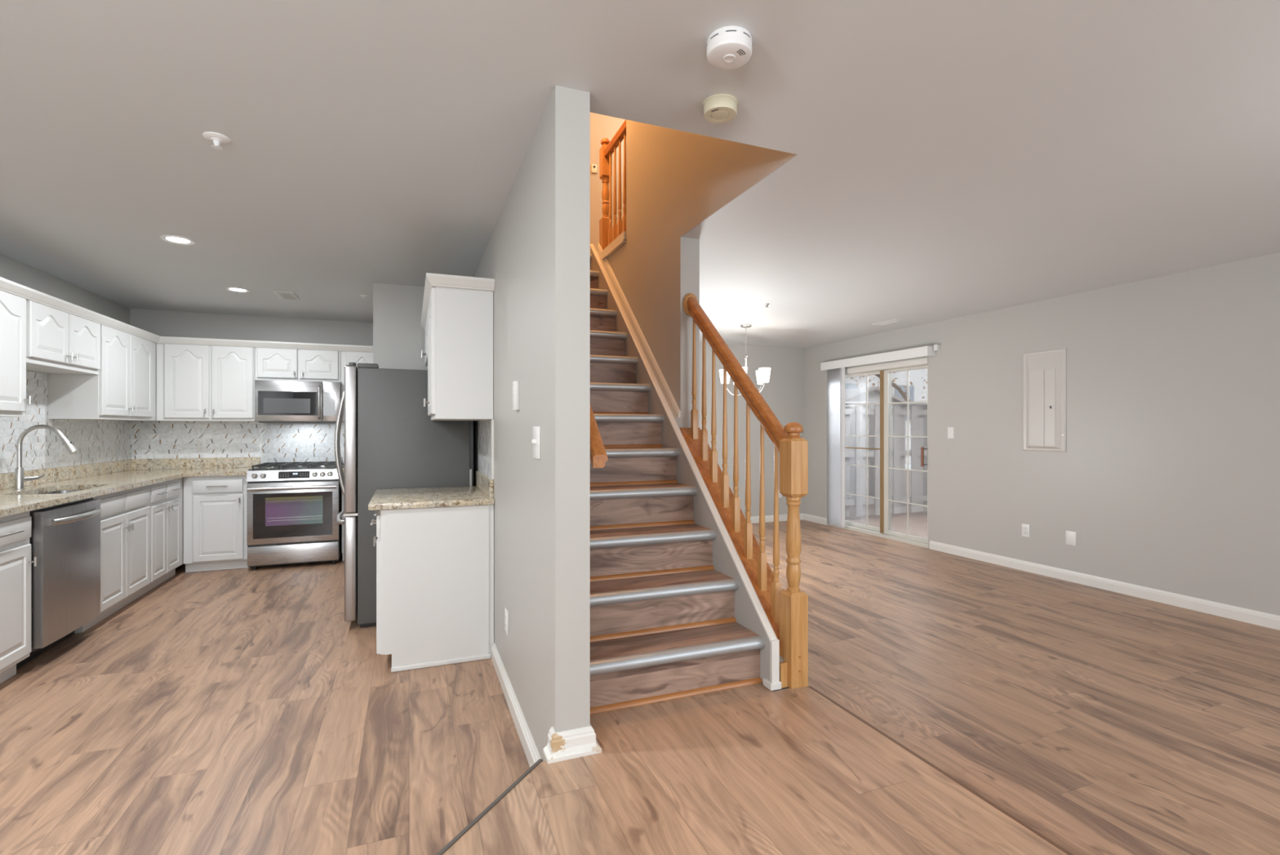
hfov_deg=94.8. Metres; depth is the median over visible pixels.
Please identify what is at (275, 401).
microwave
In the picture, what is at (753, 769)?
floor
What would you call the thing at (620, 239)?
trim
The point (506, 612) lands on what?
power outlet
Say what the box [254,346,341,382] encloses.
upper cabinet
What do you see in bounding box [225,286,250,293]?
recessed light
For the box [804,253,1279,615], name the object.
wall
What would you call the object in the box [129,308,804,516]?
wall
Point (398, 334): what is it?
wall
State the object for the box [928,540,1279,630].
baseboard
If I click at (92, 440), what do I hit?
tiled wall
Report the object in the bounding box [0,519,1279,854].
floor
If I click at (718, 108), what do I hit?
smoke detector
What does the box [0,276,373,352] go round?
trim
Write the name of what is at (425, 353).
door
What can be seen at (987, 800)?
trim
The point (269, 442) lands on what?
tiled wall
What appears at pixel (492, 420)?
trim
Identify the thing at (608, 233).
guard railing
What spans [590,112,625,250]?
wall
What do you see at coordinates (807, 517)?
baseboard
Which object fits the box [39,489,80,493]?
sink
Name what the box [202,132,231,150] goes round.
sprinkler
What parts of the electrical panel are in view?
door, door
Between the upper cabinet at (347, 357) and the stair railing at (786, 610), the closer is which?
the stair railing at (786, 610)
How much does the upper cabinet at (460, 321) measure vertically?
0.744 m
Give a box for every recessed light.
[160,235,195,244]
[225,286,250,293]
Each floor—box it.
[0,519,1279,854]
[442,682,1067,854]
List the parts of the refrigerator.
handle, handle, handle, freezer drawer, door, trim, panel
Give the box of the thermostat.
[591,164,596,173]
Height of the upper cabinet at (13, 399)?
0.728 m
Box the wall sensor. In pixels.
[512,380,519,410]
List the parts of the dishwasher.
handle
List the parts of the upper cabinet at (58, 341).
door, knob, knob, door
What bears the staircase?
on the floor at (753, 769)
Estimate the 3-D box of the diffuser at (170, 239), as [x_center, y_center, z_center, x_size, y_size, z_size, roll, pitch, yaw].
[-2.783,-1.133,3.547,0.116,0.003,0.116,0,0,-21]
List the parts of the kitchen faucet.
handle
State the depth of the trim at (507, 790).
1.67 m
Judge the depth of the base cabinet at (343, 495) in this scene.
5.74 m
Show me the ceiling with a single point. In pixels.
(955, 158)
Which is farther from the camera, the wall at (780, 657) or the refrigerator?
the refrigerator
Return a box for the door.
[831,357,928,547]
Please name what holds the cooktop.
in the gas range
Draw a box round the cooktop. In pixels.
[248,463,344,469]
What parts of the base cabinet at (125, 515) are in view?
drawer, door, frame, knob, door, drawer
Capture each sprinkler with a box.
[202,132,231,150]
[360,294,368,298]
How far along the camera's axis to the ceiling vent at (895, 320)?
6.25 m
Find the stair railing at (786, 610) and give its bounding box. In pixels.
[679,293,808,688]
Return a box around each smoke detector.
[702,93,737,123]
[706,26,752,70]
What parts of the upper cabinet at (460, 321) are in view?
knob, door, door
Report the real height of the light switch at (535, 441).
0.122 m
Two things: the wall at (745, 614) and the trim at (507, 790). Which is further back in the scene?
the wall at (745, 614)
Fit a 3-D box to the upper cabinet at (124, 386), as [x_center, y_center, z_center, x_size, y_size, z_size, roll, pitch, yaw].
[-4.373,-0.431,4.873,0.352,0.728,1.077,0,0,-21]
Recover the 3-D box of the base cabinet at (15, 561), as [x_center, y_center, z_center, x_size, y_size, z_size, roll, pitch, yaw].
[-3.390,0.869,2.762,0.636,0.870,0.617,0,0,-21]
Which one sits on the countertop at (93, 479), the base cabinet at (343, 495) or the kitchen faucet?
the kitchen faucet
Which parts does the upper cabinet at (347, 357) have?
door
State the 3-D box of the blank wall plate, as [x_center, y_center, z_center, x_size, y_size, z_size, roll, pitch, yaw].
[3.669,0.937,5.013,0.006,0.117,0.085,0,0,-21]
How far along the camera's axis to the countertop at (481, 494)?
3.37 m
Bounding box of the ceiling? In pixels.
[0,0,1279,348]
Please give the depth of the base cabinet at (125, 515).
4.13 m
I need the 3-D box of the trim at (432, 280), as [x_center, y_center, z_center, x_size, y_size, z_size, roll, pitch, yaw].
[-1.288,-0.811,4.018,0.364,0.060,1.638,0,0,-21]
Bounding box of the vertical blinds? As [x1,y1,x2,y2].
[820,344,940,527]
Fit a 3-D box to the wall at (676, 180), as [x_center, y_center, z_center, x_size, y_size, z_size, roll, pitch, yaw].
[-0.172,-1.295,4.719,0.126,5.200,5.038,0,0,-21]
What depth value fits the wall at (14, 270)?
4.46 m
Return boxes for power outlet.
[196,440,205,452]
[504,607,508,635]
[1022,523,1029,537]
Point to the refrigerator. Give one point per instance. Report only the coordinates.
(392, 442)
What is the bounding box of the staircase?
[590,253,764,714]
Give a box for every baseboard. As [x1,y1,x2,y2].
[491,642,540,767]
[542,724,601,763]
[745,512,829,525]
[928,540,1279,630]
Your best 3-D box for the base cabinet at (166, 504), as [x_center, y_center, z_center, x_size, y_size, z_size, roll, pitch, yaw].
[-4.198,0.869,4.821,0.636,0.870,0.753,0,0,-21]
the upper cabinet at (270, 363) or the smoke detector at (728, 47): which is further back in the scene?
the upper cabinet at (270, 363)
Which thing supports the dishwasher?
on the floor at (236, 711)
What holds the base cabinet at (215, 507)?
on the floor at (236, 711)
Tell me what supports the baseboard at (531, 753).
attached to the wall at (536, 254)
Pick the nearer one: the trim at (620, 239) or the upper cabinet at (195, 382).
the trim at (620, 239)
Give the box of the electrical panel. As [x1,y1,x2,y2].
[1022,347,1066,452]
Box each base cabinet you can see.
[0,511,36,683]
[74,484,150,632]
[138,477,182,596]
[182,475,249,572]
[342,472,345,560]
[370,504,493,671]
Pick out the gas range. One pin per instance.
(293, 508)
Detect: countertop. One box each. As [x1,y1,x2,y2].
[0,457,260,517]
[368,471,494,510]
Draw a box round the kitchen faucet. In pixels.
[13,424,77,489]
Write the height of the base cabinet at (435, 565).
0.870 m
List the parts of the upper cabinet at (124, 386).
door, door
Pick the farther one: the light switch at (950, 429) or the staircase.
the light switch at (950, 429)
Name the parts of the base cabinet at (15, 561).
pull, drawer, door, knob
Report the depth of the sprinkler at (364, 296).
5.04 m
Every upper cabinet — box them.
[0,289,31,417]
[26,299,100,374]
[47,324,155,420]
[156,342,254,421]
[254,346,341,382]
[341,351,373,421]
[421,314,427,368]
[423,286,493,420]
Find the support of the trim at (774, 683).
attached to the wall at (745, 614)
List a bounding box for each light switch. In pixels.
[531,426,540,459]
[947,426,953,438]
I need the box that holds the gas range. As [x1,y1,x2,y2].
[246,461,344,569]
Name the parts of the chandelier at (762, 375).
lamp shade, stem, chain, lamp shade, arm, lamp shade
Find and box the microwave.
[254,379,344,422]
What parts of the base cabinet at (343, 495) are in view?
door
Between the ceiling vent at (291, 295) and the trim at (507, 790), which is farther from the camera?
the ceiling vent at (291, 295)
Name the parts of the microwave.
handle, control panel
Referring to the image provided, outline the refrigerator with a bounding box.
[334,362,473,626]
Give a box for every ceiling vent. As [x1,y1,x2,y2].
[272,290,299,300]
[871,318,906,325]
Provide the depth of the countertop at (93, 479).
4.52 m
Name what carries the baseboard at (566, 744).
attached to the wall at (536, 254)
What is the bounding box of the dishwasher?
[16,497,102,668]
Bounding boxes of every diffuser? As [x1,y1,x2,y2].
[165,236,190,243]
[229,288,245,291]
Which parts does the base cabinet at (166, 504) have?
drawer, door, drawer, door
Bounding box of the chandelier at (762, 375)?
[719,324,770,396]
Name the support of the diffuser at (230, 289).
attached to the recessed light at (229, 288)
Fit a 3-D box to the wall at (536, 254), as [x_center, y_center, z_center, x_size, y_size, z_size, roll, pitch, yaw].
[-1.148,-1.295,4.326,0.119,5.200,5.057,0,0,-21]
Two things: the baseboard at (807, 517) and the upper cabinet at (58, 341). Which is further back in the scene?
the baseboard at (807, 517)
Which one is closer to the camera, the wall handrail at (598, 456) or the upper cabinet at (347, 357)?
the wall handrail at (598, 456)
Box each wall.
[0,253,129,421]
[0,370,130,473]
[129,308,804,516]
[130,421,344,463]
[373,282,427,369]
[473,84,590,760]
[478,419,491,478]
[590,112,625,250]
[590,247,769,683]
[606,120,798,427]
[761,655,789,690]
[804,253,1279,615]
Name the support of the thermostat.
attached to the wall at (602, 126)
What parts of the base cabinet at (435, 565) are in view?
pull, knob, drawer, door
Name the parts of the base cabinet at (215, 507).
pull, drawer, door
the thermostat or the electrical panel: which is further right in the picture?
the electrical panel
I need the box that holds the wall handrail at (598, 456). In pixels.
[590,404,608,467]
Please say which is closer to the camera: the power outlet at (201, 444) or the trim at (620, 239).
the trim at (620, 239)
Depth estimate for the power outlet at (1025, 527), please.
5.38 m
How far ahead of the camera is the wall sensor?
2.59 m
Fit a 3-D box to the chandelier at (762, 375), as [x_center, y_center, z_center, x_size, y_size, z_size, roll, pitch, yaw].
[1.174,-0.743,6.511,0.562,0.786,0.558,0,0,-21]
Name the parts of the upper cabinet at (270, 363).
door, door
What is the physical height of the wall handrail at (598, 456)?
2.161 m
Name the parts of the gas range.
knob, knob, burner, handle, oven door, drawer, pane, control panel, knob, knob, knob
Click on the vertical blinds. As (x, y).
(835, 370)
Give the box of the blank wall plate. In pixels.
[1065,530,1075,545]
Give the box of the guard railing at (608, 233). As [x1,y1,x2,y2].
[599,119,626,250]
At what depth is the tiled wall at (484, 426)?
3.68 m
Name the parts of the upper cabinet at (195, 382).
door, door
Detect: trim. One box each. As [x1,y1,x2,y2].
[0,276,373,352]
[420,272,494,329]
[435,758,542,854]
[491,418,493,479]
[590,243,781,690]
[600,231,626,259]
[808,685,1074,854]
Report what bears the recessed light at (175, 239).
in the ceiling

